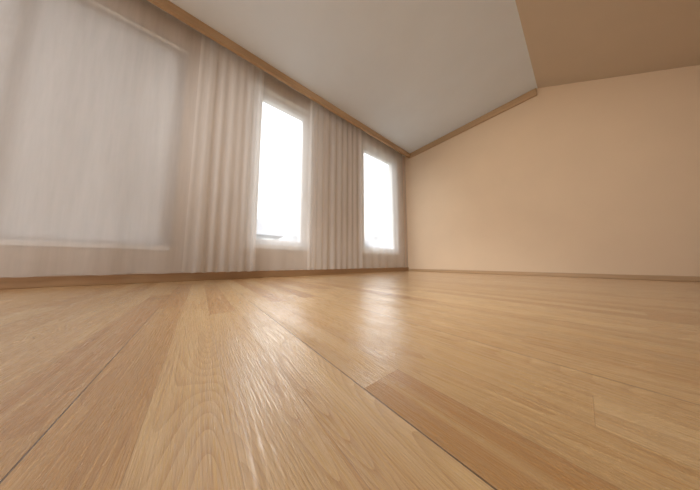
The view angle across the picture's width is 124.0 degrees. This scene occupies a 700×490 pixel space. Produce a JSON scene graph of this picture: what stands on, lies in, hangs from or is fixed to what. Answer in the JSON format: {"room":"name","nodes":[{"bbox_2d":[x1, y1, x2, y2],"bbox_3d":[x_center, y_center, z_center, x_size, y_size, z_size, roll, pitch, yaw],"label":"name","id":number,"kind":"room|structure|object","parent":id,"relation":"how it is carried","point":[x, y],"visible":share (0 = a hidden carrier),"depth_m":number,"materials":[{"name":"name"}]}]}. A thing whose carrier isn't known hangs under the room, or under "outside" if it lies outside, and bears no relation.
{"room":"empty living room","nodes":[
{"label":"empty living room","id":0,"kind":"room"},
{"bbox_2d":[0,1,407,277],"bbox_3d":[-1.557,-0.992,2.215,7.280,2.760,0.200,4,-7,-39],"label":"wall","id":1,"kind":"structure","parent":0,"point":[266,259],"depth_m":2.91,"materials":[{"name":"paint"}]},
{"bbox_2d":[0,267,408,288],"bbox_3d":[-1.489,0.333,2.002,7.280,0.080,0.018,4,-7,-39],"label":"baseboard","id":2,"kind":"structure","parent":1,"relation":"attached to","point":[83,280],"depth_m":1.72,"materials":[{"name":"brown wood"}]},
{"bbox_2d":[147,0,409,157],"bbox_3d":[-1.410,-2.334,2.160,7.280,0.100,0.040,4,-7,-39],"label":"trim","id":3,"kind":"structure","parent":1,"relation":"attached to","point":[169,7],"depth_m":2.34,"materials":[{"name":"brown wood"}]},
{"bbox_2d":[256,243,306,247],"bbox_3d":[-0.943,0.010,2.506,0.760,0.020,0.070,4,-7,-39],"label":"sill","id":4,"kind":"structure","parent":1,"relation":"attached to","point":[256,243],"depth_m":2.50,"materials":[{"name":"white paint"}]},
{"bbox_2d":[256,87,311,250],"bbox_3d":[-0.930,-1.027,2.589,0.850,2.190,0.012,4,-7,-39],"label":"window frame","id":5,"kind":"structure","parent":1,"relation":"attached to","point":[265,88],"depth_m":2.77,"materials":[{"name":"white paint"}]},
{"bbox_2d":[363,250,397,252],"bbox_3d":[0.630,0.132,3.767,1.040,0.020,0.070,4,-7,-39],"label":"sill","id":6,"kind":"structure","parent":1,"relation":"attached to","point":[363,250],"depth_m":3.69,"materials":[{"name":"white paint"}]},
{"bbox_2d":[362,141,398,254],"bbox_3d":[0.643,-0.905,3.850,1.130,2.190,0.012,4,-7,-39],"label":"window frame","id":7,"kind":"structure","parent":1,"relation":"attached to","point":[364,143],"depth_m":3.94,"materials":[{"name":"white paint"}]},
{"bbox_2d":[155,0,536,156],"bbox_3d":[-0.836,-2.526,1.463,7.680,0.150,2.500,4,-7,-39],"label":"ceiling","id":8,"kind":"structure","parent":0,"point":[414,73],"depth_m":2.28,"materials":[{"name":"white paint"}]},
{"bbox_3d":[-1.457,-2.365,2.222,7.240,0.025,0.030,4,-7,-39],"label":"rail","id":9,"kind":"object","parent":8,"relation":"attached to","visible":0},
{"bbox_2d":[0,0,201,277],"bbox_3d":[-2.456,-1.106,1.305,2.231,2.654,0.019,4,-7,-39],"label":"sheer curtain","id":10,"kind":"object","parent":9,"relation":"hanging from","point":[62,197],"visible":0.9,"depth_m":1.55,"materials":[{"name":"fabric"}]},
{"bbox_2d":[182,34,263,272],"bbox_3d":[-1.375,-1.028,2.120,0.641,2.654,0.038,4,-7,-39],"label":"sheer curtain","id":11,"kind":"object","parent":9,"relation":"hanging from","point":[221,228],"visible":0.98,"depth_m":2.09,"materials":[{"name":"fabric"}]},
{"bbox_2d":[320,107,362,269],"bbox_3d":[-0.115,-0.928,3.157,0.851,2.654,0.037,4,-7,-39],"label":"sheer curtain","id":12,"kind":"object","parent":9,"relation":"hanging from","point":[341,195],"visible":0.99,"depth_m":3.12,"materials":[{"name":"fabric"}]},
{"bbox_2d":[0,271,699,489],"bbox_3d":[-0.015,0.258,0.170,7.680,0.120,5.120,4,-7,-39],"label":"floor","id":13,"kind":"structure","parent":0,"point":[395,380],"depth_m":0.28,"materials":[{"name":"brown wood"}]},
{"bbox_2d":[405,65,699,276],"bbox_3d":[2.898,-0.951,2.643,0.200,2.760,5.120,4,-7,-39],"label":"wall","id":14,"kind":"structure","parent":0,"point":[600,176],"depth_m":2.44,"materials":[{"name":"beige paint"}]},
{"bbox_2d":[410,88,536,157],"bbox_3d":[2.095,-2.192,3.580,0.030,0.110,2.135,4,-7,-39],"label":"trim","id":15,"kind":"structure","parent":14,"relation":"attached to","point":[532,93],"depth_m":3.28,"materials":[{"name":"brown wood"}]},
{"bbox_2d":[409,269,699,281],"bbox_3d":[2.819,0.390,2.438,0.018,0.050,4.702,4,-7,-39],"label":"baseboard","id":16,"kind":"structure","parent":14,"relation":"attached to","point":[586,275],"depth_m":2.31,"materials":[{"name":"brown wood"}]},
{"bbox_2d":[515,0,699,87],"bbox_3d":[0.769,-1.980,-0.593,7.680,1.632,2.620,4,-7,-39],"label":"ceiling","id":17,"kind":"structure","parent":0,"point":[568,41],"depth_m":1.87,"materials":[{"name":"beige paint"}]},
{"bbox_3d":[-5.850,0.470,22.824,7.500,1.800,7.000,4,-7,-39],"label":"roof","id":18,"kind":"structure","parent":0,"visible":0},
{"bbox_2d":[291,235,297,240],"bbox_3d":[-6.779,-0.281,22.855,0.600,1.700,0.700,4,-7,-39],"label":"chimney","id":19,"kind":"object","parent":18,"relation":"on","point":[294,237],"visible":0.29,"depth_m":22.63,"materials":[{"name":"white"}]},
{"bbox_3d":[-2.533,-1.089,1.416,1.850,2.200,0.070,4,-7,-39],"label":"frame","id":20,"kind":"object","parent":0,"visible":0},
{"bbox_2d":[21,0,182,246],"bbox_3d":[-2.492,-1.094,1.364,1.846,2.196,0.054,4,-7,-39],"label":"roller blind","id":21,"kind":"object","parent":20,"relation":"attached to","point":[84,6],"visible":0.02,"depth_m":1.61,"materials":[{"name":"fabric"}]},
{"bbox_3d":[-11.315,5.173,19.499,80.000,0.200,39.600,4,-7,-39],"label":"ground","id":22,"kind":"structure","parent":0,"visible":0},
{"bbox_2d":[256,235,278,239],"bbox_3d":[-9.187,2.083,16.100,3.900,5.300,6.000,4,-7,-39],"label":"wall","id":23,"kind":"structure","parent":22,"relation":"on","point":[257,236],"depth_m":14.64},
{"bbox_2d":[257,219,284,237],"bbox_3d":[-9.187,-1.501,16.445,4.500,1.900,7.000,4,-7,-39],"label":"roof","id":24,"kind":"structure","parent":23,"relation":"on","point":[264,227],"depth_m":15.50,"materials":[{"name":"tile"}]},
{"bbox_3d":[5.258,3.539,28.612,11.000,4.800,6.500,4,-7,-39],"label":"wall","id":25,"kind":"structure","parent":22,"relation":"on","visible":0},
{"bbox_2d":[364,239,389,247],"bbox_3d":[5.258,0.254,28.929,11.600,1.800,7.500,4,-7,-39],"label":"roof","id":26,"kind":"structure","parent":25,"relation":"on","point":[367,242],"depth_m":25.51,"materials":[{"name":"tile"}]}
]}

